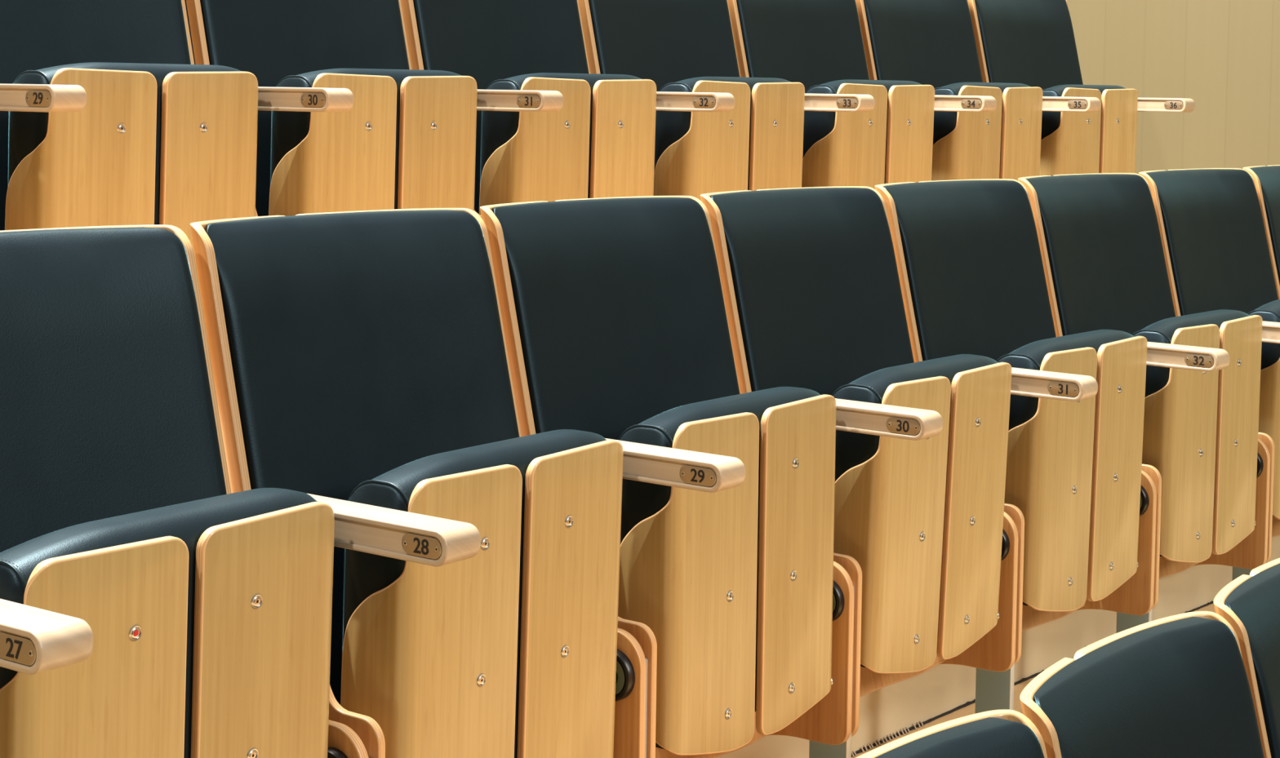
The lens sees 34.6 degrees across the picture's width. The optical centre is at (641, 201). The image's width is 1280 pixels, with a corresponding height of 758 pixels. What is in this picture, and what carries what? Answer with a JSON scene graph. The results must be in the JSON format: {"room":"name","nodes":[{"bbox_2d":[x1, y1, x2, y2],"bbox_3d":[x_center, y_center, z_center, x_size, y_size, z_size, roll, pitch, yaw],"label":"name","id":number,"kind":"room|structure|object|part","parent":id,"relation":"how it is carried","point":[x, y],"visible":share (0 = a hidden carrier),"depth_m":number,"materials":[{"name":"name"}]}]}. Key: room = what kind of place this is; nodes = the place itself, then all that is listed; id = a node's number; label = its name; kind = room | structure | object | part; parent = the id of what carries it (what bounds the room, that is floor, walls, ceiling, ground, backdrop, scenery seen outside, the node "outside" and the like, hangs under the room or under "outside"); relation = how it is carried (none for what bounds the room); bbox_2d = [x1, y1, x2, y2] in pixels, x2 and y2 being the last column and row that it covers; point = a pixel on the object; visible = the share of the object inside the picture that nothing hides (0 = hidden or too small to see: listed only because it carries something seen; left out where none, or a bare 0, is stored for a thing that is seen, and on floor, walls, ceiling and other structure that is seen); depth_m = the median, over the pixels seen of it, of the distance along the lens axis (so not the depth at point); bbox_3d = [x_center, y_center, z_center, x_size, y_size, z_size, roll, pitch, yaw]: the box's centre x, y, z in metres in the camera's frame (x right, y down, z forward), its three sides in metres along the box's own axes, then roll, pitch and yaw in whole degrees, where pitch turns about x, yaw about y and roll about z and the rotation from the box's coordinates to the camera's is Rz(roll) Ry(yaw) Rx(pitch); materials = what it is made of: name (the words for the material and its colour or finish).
{"room":"lecture hall","nodes":[
{"label":"lecture hall","id":0,"kind":"room"},
{"bbox_2d":[716,535,1279,757],"bbox_3d":[-1.231,1.103,2.776,1.873,1.044,10.156,3,4,36],"label":"floor","id":1,"kind":"structure","parent":0,"point":[941,689],"depth_m":4.20,"materials":[{"name":"brown wood"}]},
{"bbox_2d":[0,84,86,112],"bbox_3d":[-1.208,0.034,3.022,0.512,1.064,0.577,3,4,36],"label":"seat","id":2,"kind":"object","parent":1,"relation":"on","point":[46,98],"visible":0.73,"depth_m":3.07,"materials":[{"name":"brown wood"}]},
{"bbox_3d":[-0.898,-0.154,3.063,0.061,0.024,0.003,3,4,37],"label":"number plate","id":3,"kind":"part","parent":2,"relation":"part of","materials":[{"name":"gold metal"}]},
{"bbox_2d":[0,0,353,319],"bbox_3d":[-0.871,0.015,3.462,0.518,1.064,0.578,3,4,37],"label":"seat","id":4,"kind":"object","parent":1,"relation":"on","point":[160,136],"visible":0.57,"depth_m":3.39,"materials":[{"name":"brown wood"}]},
{"bbox_2d":[0,0,191,231],"bbox_3d":[-0.969,-0.122,3.506,0.263,0.798,0.500,3,4,37],"label":"cushion","id":5,"kind":"object","parent":4,"relation":"on","point":[35,34],"depth_m":3.52,"materials":[{"name":"black leather"}]},
{"bbox_2d":[8,62,242,224],"bbox_3d":[-0.840,0.009,3.406,0.110,0.477,0.438,6,5,37],"label":"seat cushion","id":6,"kind":"object","parent":4,"relation":"on","point":[150,144],"depth_m":3.31,"materials":[{"name":"beige wood"}]},
{"bbox_3d":[-0.627,-0.179,3.587,0.299,0.041,0.064,3,4,38],"label":"armrest","id":7,"kind":"part","parent":4,"relation":"part of","materials":[{"name":"brown wood"}]},
{"bbox_3d":[-0.558,-0.173,3.497,0.061,0.024,0.003,3,4,38],"label":"number plate","id":8,"kind":"part","parent":4,"relation":"part of","materials":[{"name":"gold metal"}]},
{"bbox_2d":[186,0,564,217],"bbox_3d":[-0.529,-0.004,3.897,0.522,1.064,0.577,3,4,38],"label":"seat","id":9,"kind":"object","parent":1,"relation":"on","point":[406,140],"visible":0.4,"depth_m":3.81,"materials":[{"name":"brown wood"}]},
{"bbox_2d":[200,0,409,216],"bbox_3d":[-0.628,-0.141,3.945,0.263,0.798,0.500,3,4,38],"label":"cushion","id":10,"kind":"object","parent":9,"relation":"on","point":[273,41],"depth_m":3.90,"materials":[{"name":"black leather"}]},
{"bbox_2d":[270,68,461,209],"bbox_3d":[-0.499,-0.009,3.841,0.110,0.477,0.438,5,5,38],"label":"seat cushion","id":11,"kind":"object","parent":9,"relation":"on","point":[398,145],"depth_m":3.74,"materials":[{"name":"beige wood"}]},
{"bbox_3d":[-0.282,-0.198,4.018,0.299,0.041,0.064,3,4,38],"label":"armrest","id":12,"kind":"part","parent":9,"relation":"part of","materials":[{"name":"brown wood"}]},
{"bbox_3d":[-0.215,-0.192,3.926,0.061,0.024,0.003,3,4,38],"label":"number plate","id":13,"kind":"part","parent":9,"relation":"part of","materials":[{"name":"gold metal"}]},
{"bbox_2d":[400,0,734,214],"bbox_3d":[-0.182,-0.023,4.328,0.526,1.064,0.576,3,4,39],"label":"seat","id":14,"kind":"object","parent":1,"relation":"on","point":[601,142],"visible":0.38,"depth_m":4.25,"materials":[{"name":"brown wood"}]},
{"bbox_2d":[413,0,589,213],"bbox_3d":[-0.282,-0.160,4.378,0.263,0.798,0.500,3,4,39],"label":"cushion","id":15,"kind":"object","parent":14,"relation":"on","point":[487,42],"depth_m":4.35,"materials":[{"name":"black leather"}]},
{"bbox_2d":[480,72,640,198],"bbox_3d":[-0.152,-0.028,4.270,0.110,0.477,0.438,5,5,39],"label":"seat cushion","id":16,"kind":"object","parent":14,"relation":"on","point":[590,148],"depth_m":4.16,"materials":[{"name":"beige wood"}]},
{"bbox_3d":[0.067,-0.216,4.443,0.299,0.041,0.064,3,4,39],"label":"armrest","id":17,"kind":"part","parent":14,"relation":"part of","materials":[{"name":"brown wood"}]},
{"bbox_3d":[0.134,-0.210,4.351,0.061,0.024,0.003,3,4,39],"label":"number plate","id":18,"kind":"part","parent":14,"relation":"part of","materials":[{"name":"gold metal"}]},
{"bbox_2d":[577,0,875,200],"bbox_3d":[0.166,-0.042,4.756,0.520,1.064,0.572,3,4,40],"label":"seat","id":19,"kind":"object","parent":1,"relation":"on","point":[680,46],"visible":0.4,"depth_m":4.69,"materials":[{"name":"brown wood"}]},
{"bbox_2d":[588,0,739,91],"bbox_3d":[0.071,-0.179,4.807,0.263,0.798,0.500,3,4,40],"label":"cushion","id":20,"kind":"object","parent":19,"relation":"on","point":[663,42],"depth_m":4.80,"materials":[{"name":"black leather"}]},
{"bbox_2d":[653,76,791,190],"bbox_3d":[0.198,-0.046,4.693,0.110,0.477,0.438,5,5,39],"label":"seat cushion","id":21,"kind":"object","parent":19,"relation":"on","point":[746,147],"depth_m":4.58,"materials":[{"name":"beige wood"}]},
{"bbox_3d":[0.414,-0.235,4.868,0.299,0.041,0.064,3,4,40],"label":"armrest","id":22,"kind":"part","parent":19,"relation":"part of","materials":[{"name":"brown wood"}]},
{"bbox_3d":[0.479,-0.229,4.775,0.061,0.024,0.003,3,4,40],"label":"number plate","id":23,"kind":"part","parent":19,"relation":"part of","materials":[{"name":"gold metal"}]},
{"bbox_2d":[727,0,996,189],"bbox_3d":[0.523,-0.060,5.178,0.518,1.064,0.570,4,4,40],"label":"seat","id":24,"kind":"object","parent":1,"relation":"on","point":[818,45],"visible":0.48,"depth_m":5.11,"materials":[{"name":"brown wood"}]},
{"bbox_2d":[736,0,869,92],"bbox_3d":[0.430,-0.197,5.231,0.263,0.798,0.500,4,4,40],"label":"cushion","id":25,"kind":"object","parent":24,"relation":"on","point":[811,43],"depth_m":5.22,"materials":[{"name":"black leather"}]},
{"bbox_2d":[802,79,921,183],"bbox_3d":[0.557,-0.064,5.111,0.110,0.477,0.438,5,5,40],"label":"seat cushion","id":26,"kind":"object","parent":24,"relation":"on","point":[882,144],"depth_m":4.99,"materials":[{"name":"beige wood"}]},
{"bbox_3d":[0.771,-0.253,5.286,0.299,0.041,0.064,4,4,41],"label":"armrest","id":27,"kind":"part","parent":24,"relation":"part of","materials":[{"name":"brown wood"}]},
{"bbox_3d":[0.835,-0.247,5.192,0.061,0.024,0.003,4,4,41],"label":"number plate","id":28,"kind":"part","parent":24,"relation":"part of","materials":[{"name":"gold metal"}]},
{"bbox_2d":[856,0,1100,181],"bbox_3d":[0.883,-0.078,5.596,0.511,1.064,0.567,4,4,41],"label":"seat","id":29,"kind":"object","parent":1,"relation":"on","point":[932,42],"visible":0.39,"depth_m":5.54,"materials":[{"name":"brown wood"}]},
{"bbox_2d":[863,0,982,88],"bbox_3d":[0.794,-0.215,5.649,0.263,0.798,0.500,4,4,41],"label":"cushion","id":30,"kind":"object","parent":29,"relation":"on","point":[932,42],"depth_m":5.65,"materials":[{"name":"black leather"}]},
{"bbox_2d":[933,82,1031,172],"bbox_3d":[0.913,-0.082,5.529,0.110,0.477,0.438,5,5,41],"label":"seat cushion","id":31,"kind":"object","parent":29,"relation":"on","point":[997,140],"depth_m":5.42,"materials":[{"name":"beige wood"}]},
{"bbox_3d":[1.129,-0.271,5.703,0.299,0.041,0.064,4,4,42],"label":"armrest","id":32,"kind":"part","parent":29,"relation":"part of","materials":[{"name":"brown wood"}]},
{"bbox_3d":[1.192,-0.265,5.607,0.061,0.024,0.003,4,4,42],"label":"number plate","id":33,"kind":"part","parent":29,"relation":"part of","materials":[{"name":"gold metal"}]},
{"bbox_2d":[968,0,1195,176],"bbox_3d":[1.251,-0.096,6.008,0.510,1.064,0.564,4,4,42],"label":"seat","id":34,"kind":"object","parent":1,"relation":"on","point":[1032,43],"visible":0.46,"depth_m":5.97,"materials":[{"name":"brown wood"}]},
{"bbox_2d":[974,0,1083,89],"bbox_3d":[1.164,-0.233,6.063,0.263,0.798,0.500,4,4,42],"label":"cushion","id":35,"kind":"object","parent":34,"relation":"on","point":[1032,43],"depth_m":6.06,"materials":[{"name":"black leather"}]},
{"bbox_2d":[1040,84,1126,165],"bbox_3d":[1.272,-0.099,5.946,0.110,0.477,0.438,4,5,42],"label":"seat cushion","id":36,"kind":"object","parent":34,"relation":"on","point":[1099,138],"depth_m":5.83,"materials":[{"name":"beige wood"}]},
{"bbox_3d":[1.498,-0.288,6.111,0.299,0.041,0.064,4,4,42],"label":"armrest","id":37,"kind":"part","parent":34,"relation":"part of","materials":[{"name":"brown wood"}]},
{"bbox_3d":[1.559,-0.282,6.015,0.061,0.024,0.003,4,4,42],"label":"number plate","id":38,"kind":"part","parent":34,"relation":"part of","materials":[{"name":"gold metal"}]},
{"bbox_2d":[851,603,1215,757],"bbox_3d":[-0.185,1.402,2.022,1.333,0.540,9.765,3,4,36],"label":"floor","id":39,"kind":"structure","parent":0,"point":[968,710],"depth_m":4.13,"materials":[{"name":"brown wood"}]},
{"bbox_2d":[0,224,480,757],"bbox_3d":[-0.567,0.578,2.291,0.534,1.064,0.580,3,4,36],"label":"seat","id":40,"kind":"object","parent":39,"relation":"on","point":[206,607],"visible":0.93,"depth_m":2.32,"materials":[{"name":"black leather"}]},
{"bbox_2d":[0,599,93,675],"bbox_3d":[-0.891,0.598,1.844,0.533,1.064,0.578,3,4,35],"label":"armrest","id":41,"kind":"object","parent":40,"relation":"attached to","point":[33,641],"visible":1,"depth_m":1.89,"materials":[{"name":"brown wood"}]},
{"bbox_3d":[-0.574,0.410,1.885,0.061,0.024,0.003,3,4,36],"label":"number plate","id":42,"kind":"part","parent":41,"relation":"part of","materials":[{"name":"gold metal"}]},
{"bbox_2d":[0,226,226,552],"bbox_3d":[-0.673,0.442,2.337,0.263,0.798,0.500,3,4,36],"label":"cushion","id":43,"kind":"object","parent":40,"relation":"on","point":[108,406],"depth_m":2.42,"materials":[{"name":"black leather"}]},
{"bbox_2d":[0,488,317,757],"bbox_3d":[-0.533,0.573,2.241,0.110,0.477,0.438,5,5,36],"label":"seat cushion","id":44,"kind":"object","parent":40,"relation":"on","point":[201,615],"depth_m":2.18,"materials":[{"name":"beige wood"}]},
{"bbox_3d":[-0.406,0.773,2.465,0.211,0.320,0.014,3,4,37],"label":"panel","id":45,"kind":"part","parent":40,"relation":"part of","materials":[{"name":"brown wood"}]},
{"bbox_3d":[-0.388,0.666,2.483,0.208,0.532,0.012,3,4,37],"label":"panel","id":46,"kind":"part","parent":40,"relation":"part of","materials":[{"name":"brown wood"}]},
{"bbox_3d":[-0.319,0.384,2.417,0.299,0.041,0.064,3,4,37],"label":"armrest","id":47,"kind":"part","parent":40,"relation":"part of","materials":[{"name":"brown wood"}]},
{"bbox_3d":[-0.249,0.391,2.327,0.061,0.024,0.003,3,4,37],"label":"number plate","id":48,"kind":"part","parent":40,"relation":"part of","materials":[{"name":"gold metal"}]},
{"bbox_2d":[190,208,745,757],"bbox_3d":[-0.240,0.558,2.737,0.524,1.064,0.584,3,4,37],"label":"seat","id":49,"kind":"object","parent":39,"relation":"on","point":[361,357],"visible":0.95,"depth_m":2.68,"materials":[{"name":"brown wood"}]},
{"bbox_2d":[207,209,519,705],"bbox_3d":[-0.343,0.422,2.781,0.263,0.798,0.500,3,4,37],"label":"cushion","id":50,"kind":"object","parent":49,"relation":"on","point":[358,347],"depth_m":2.75,"materials":[{"name":"black leather"}]},
{"bbox_2d":[342,429,606,757],"bbox_3d":[-0.204,0.554,2.678,0.110,0.477,0.438,5,5,36],"label":"seat cushion","id":51,"kind":"object","parent":49,"relation":"on","point":[500,651],"depth_m":2.59,"materials":[{"name":"beige wood"}]},
{"bbox_3d":[-0.081,0.753,2.910,0.211,0.320,0.014,3,4,37],"label":"panel","id":52,"kind":"part","parent":49,"relation":"part of","materials":[{"name":"brown wood"}]},
{"bbox_3d":[-0.063,0.646,2.929,0.208,0.532,0.012,3,4,37],"label":"panel","id":53,"kind":"part","parent":49,"relation":"part of","materials":[{"name":"brown wood"}]},
{"bbox_3d":[-0.021,0.860,2.899,0.170,0.450,0.060,3,4,37],"label":"post","id":54,"kind":"part","parent":49,"relation":"part of","materials":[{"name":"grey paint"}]},
{"bbox_3d":[0.007,0.364,2.864,0.299,0.041,0.064,3,4,37],"label":"armrest","id":55,"kind":"part","parent":49,"relation":"part of","materials":[{"name":"brown wood"}]},
{"bbox_3d":[0.077,0.370,2.774,0.061,0.024,0.003,3,4,37],"label":"number plate","id":56,"kind":"part","parent":49,"relation":"part of","materials":[{"name":"gold metal"}]},
{"bbox_2d":[480,195,942,757],"bbox_3d":[0.094,0.539,3.177,0.519,1.064,0.584,3,4,38],"label":"seat","id":57,"kind":"object","parent":39,"relation":"on","point":[615,324],"visible":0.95,"depth_m":3.13,"materials":[{"name":"brown wood"}]},
{"bbox_2d":[493,197,739,439],"bbox_3d":[-0.006,0.402,3.220,0.263,0.798,0.500,3,4,38],"label":"cushion","id":58,"kind":"object","parent":57,"relation":"on","point":[615,319],"depth_m":3.20,"materials":[{"name":"black leather"}]},
{"bbox_2d":[619,386,820,746],"bbox_3d":[0.129,0.536,3.123,0.110,0.477,0.438,3,4,37],"label":"seat cushion","id":59,"kind":"object","parent":57,"relation":"on","point":[726,584],"depth_m":3.02,"materials":[{"name":"beige wood"}]},
{"bbox_3d":[0.253,0.734,3.349,0.211,0.320,0.014,3,4,38],"label":"panel","id":60,"kind":"part","parent":57,"relation":"part of","materials":[{"name":"brown wood"}]},
{"bbox_3d":[0.313,0.840,3.337,0.170,0.450,0.060,3,4,38],"label":"post","id":61,"kind":"part","parent":57,"relation":"part of","materials":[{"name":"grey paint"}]},
{"bbox_3d":[0.271,0.627,3.367,0.208,0.532,0.012,3,4,38],"label":"panel","id":62,"kind":"part","parent":57,"relation":"part of","materials":[{"name":"brown wood"}]},
{"bbox_3d":[0.342,0.345,3.302,0.299,0.041,0.064,3,4,38],"label":"armrest","id":63,"kind":"part","parent":57,"relation":"part of","materials":[{"name":"brown wood"}]},
{"bbox_3d":[0.409,0.351,3.211,0.061,0.024,0.003,3,4,38],"label":"number plate","id":64,"kind":"part","parent":57,"relation":"part of","materials":[{"name":"gold metal"}]},
{"bbox_2d":[700,186,1097,714],"bbox_3d":[0.434,0.520,3.609,0.516,1.064,0.580,3,4,39],"label":"seat","id":65,"kind":"object","parent":39,"relation":"on","point":[812,294],"visible":0.85,"depth_m":3.56,"materials":[{"name":"brown wood"}]},
{"bbox_2d":[711,187,914,395],"bbox_3d":[0.337,0.383,3.654,0.263,0.798,0.500,3,4,39],"label":"cushion","id":66,"kind":"object","parent":65,"relation":"on","point":[811,284],"depth_m":3.64,"materials":[{"name":"black leather"}]},
{"bbox_2d":[832,354,998,666],"bbox_3d":[0.472,0.515,3.545,0.110,0.477,0.438,6,6,38],"label":"seat cushion","id":67,"kind":"object","parent":65,"relation":"on","point":[918,519],"depth_m":3.45,"materials":[{"name":"beige wood"}]},
{"bbox_3d":[0.595,0.715,3.781,0.211,0.320,0.014,3,4,39],"label":"panel","id":68,"kind":"part","parent":65,"relation":"part of","materials":[{"name":"brown wood"}]},
{"bbox_3d":[0.655,0.821,3.768,0.170,0.450,0.060,3,4,39],"label":"post","id":69,"kind":"part","parent":65,"relation":"part of","materials":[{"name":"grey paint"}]},
{"bbox_3d":[0.613,0.608,3.799,0.208,0.532,0.012,3,4,39],"label":"panel","id":70,"kind":"part","parent":65,"relation":"part of","materials":[{"name":"brown wood"}]},
{"bbox_3d":[0.681,0.326,3.730,0.299,0.041,0.064,3,4,39],"label":"armrest","id":71,"kind":"part","parent":65,"relation":"part of","materials":[{"name":"brown wood"}]},
{"bbox_3d":[0.747,0.332,3.638,0.061,0.024,0.003,3,4,39],"label":"number plate","id":72,"kind":"part","parent":65,"relation":"part of","materials":[{"name":"gold metal"}]},
{"bbox_2d":[851,601,1213,757],"bbox_3d":[0.945,1.007,4.470,0.059,0.010,4.119,3,4,40],"label":"trim","id":73,"kind":"structure","parent":39,"relation":"on","point":[870,747],"depth_m":4.03,"materials":[{"name":"black"}]},
{"bbox_2d":[875,178,1230,633],"bbox_3d":[0.784,0.501,4.034,0.524,1.064,0.580,3,4,39],"label":"seat","id":74,"kind":"object","parent":39,"relation":"on","point":[967,252],"visible":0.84,"depth_m":3.99,"materials":[{"name":"brown wood"}]},
{"bbox_2d":[884,180,1056,360],"bbox_3d":[0.685,0.364,4.083,0.263,0.798,0.500,3,4,39],"label":"cushion","id":75,"kind":"object","parent":74,"relation":"on","point":[969,261],"depth_m":4.07,"materials":[{"name":"black leather"}]},
{"bbox_2d":[997,329,1134,604],"bbox_3d":[0.818,0.497,3.970,0.110,0.477,0.438,5,5,39],"label":"seat cushion","id":76,"kind":"object","parent":74,"relation":"on","point":[1070,473],"depth_m":3.87,"materials":[{"name":"beige wood"}]},
{"bbox_3d":[0.951,0.697,4.202,0.211,0.320,0.014,3,4,40],"label":"panel","id":77,"kind":"part","parent":74,"relation":"part of","materials":[{"name":"brown wood"}]},
{"bbox_3d":[1.010,0.803,4.188,0.170,0.450,0.060,3,4,40],"label":"post","id":78,"kind":"part","parent":74,"relation":"part of","materials":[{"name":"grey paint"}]},
{"bbox_3d":[0.970,0.590,4.219,0.208,0.532,0.012,3,4,40],"label":"panel","id":79,"kind":"part","parent":74,"relation":"part of","materials":[{"name":"brown wood"}]},
{"bbox_3d":[1.036,0.308,4.149,0.299,0.041,0.064,3,4,40],"label":"armrest","id":80,"kind":"part","parent":74,"relation":"part of","materials":[{"name":"brown wood"}]},
{"bbox_3d":[1.101,0.314,4.056,0.061,0.024,0.003,3,4,40],"label":"number plate","id":81,"kind":"part","parent":74,"relation":"part of","materials":[{"name":"gold metal"}]},
{"bbox_2d":[1017,173,1279,581],"bbox_3d":[1.140,0.483,4.457,0.526,1.064,0.581,4,4,40],"label":"seat","id":82,"kind":"object","parent":39,"relation":"on","point":[1099,235],"visible":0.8,"depth_m":4.41,"materials":[{"name":"brown wood"}]},
{"bbox_2d":[1026,173,1175,336],"bbox_3d":[1.040,0.346,4.508,0.263,0.798,0.500,4,4,40],"label":"cushion","id":83,"kind":"object","parent":82,"relation":"on","point":[1099,235],"depth_m":4.50,"materials":[{"name":"black leather"}]},
{"bbox_2d":[1133,309,1249,396],"bbox_3d":[1.173,0.480,4.394,0.110,0.477,0.438,4,5,40],"label":"seat cushion","id":84,"kind":"object","parent":82,"relation":"on","point":[1228,330],"depth_m":4.30,"materials":[{"name":"black leather"}]},
{"bbox_3d":[1.308,0.679,4.621,0.211,0.320,0.014,4,4,41],"label":"panel","id":85,"kind":"part","parent":82,"relation":"part of","materials":[{"name":"brown wood"}]},
{"bbox_3d":[1.368,0.785,4.607,0.170,0.450,0.060,4,4,41],"label":"post","id":86,"kind":"part","parent":82,"relation":"part of","materials":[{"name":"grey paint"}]},
{"bbox_3d":[1.328,0.572,4.638,0.208,0.532,0.012,4,4,41],"label":"panel","id":87,"kind":"part","parent":82,"relation":"part of","materials":[{"name":"brown wood"}]},
{"bbox_3d":[1.394,0.290,4.568,0.299,0.041,0.064,4,4,41],"label":"armrest","id":88,"kind":"part","parent":82,"relation":"part of","materials":[{"name":"brown wood"}]},
{"bbox_2d":[1138,168,1279,537],"bbox_3d":[1.500,0.465,4.875,0.526,1.064,0.581,4,4,41],"label":"seat","id":89,"kind":"object","parent":39,"relation":"on","point":[1211,221],"visible":0.52,"depth_m":4.89,"materials":[{"name":"black leather"}]},
{"bbox_2d":[1146,168,1278,315],"bbox_3d":[1.401,0.328,4.927,0.263,0.798,0.500,4,4,41],"label":"cushion","id":90,"kind":"object","parent":89,"relation":"on","point":[1211,221],"depth_m":4.93,"materials":[{"name":"black leather"}]},
{"bbox_2d":[1248,299,1279,369],"bbox_3d":[1.533,0.461,4.814,0.110,0.477,0.438,5,5,41],"label":"seat cushion","id":91,"kind":"object","parent":89,"relation":"on","point":[1269,312],"depth_m":4.63,"materials":[{"name":"black leather"}]},
{"bbox_2d":[1243,164,1279,299],"bbox_3d":[1.865,0.447,5.288,0.526,1.064,0.581,4,4,42],"label":"seat","id":92,"kind":"object","parent":39,"relation":"on","point":[1267,179],"visible":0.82,"depth_m":5.18,"materials":[{"name":"black leather"}]},
{"bbox_2d":[1066,0,1279,173],"bbox_3d":[2.682,-0.146,5.938,7.000,4.200,0.121,4,4,43],"label":"wall","id":93,"kind":"structure","parent":0,"point":[1221,55],"depth_m":6.68,"materials":[{"name":"beige wood"}]},
{"bbox_3d":[0.706,1.927,1.372,1.560,0.510,9.502,3,4,38],"label":"floor","id":94,"kind":"structure","parent":0,"visible":0},
{"bbox_2d":[856,709,1047,757],"bbox_3d":[0.423,1.103,1.951,0.526,1.064,0.581,3,4,37],"label":"seat","id":95,"kind":"object","parent":94,"relation":"on","point":[994,734],"visible":1,"depth_m":2.16,"materials":[{"name":"brown wood"}]},
{"bbox_2d":[1019,611,1264,757],"bbox_3d":[0.756,1.083,2.390,0.526,1.064,0.581,3,4,37],"label":"seat","id":96,"kind":"object","parent":94,"relation":"on","point":[1174,686],"visible":1,"depth_m":2.48,"materials":[{"name":"black leather"}]},
{"bbox_2d":[1213,558,1279,757],"bbox_3d":[1.096,1.064,2.825,0.526,1.064,0.581,3,4,38],"label":"seat","id":97,"kind":"object","parent":94,"relation":"on","point":[1251,604],"visible":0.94,"depth_m":2.73,"materials":[{"name":"brown wood"}]}
]}

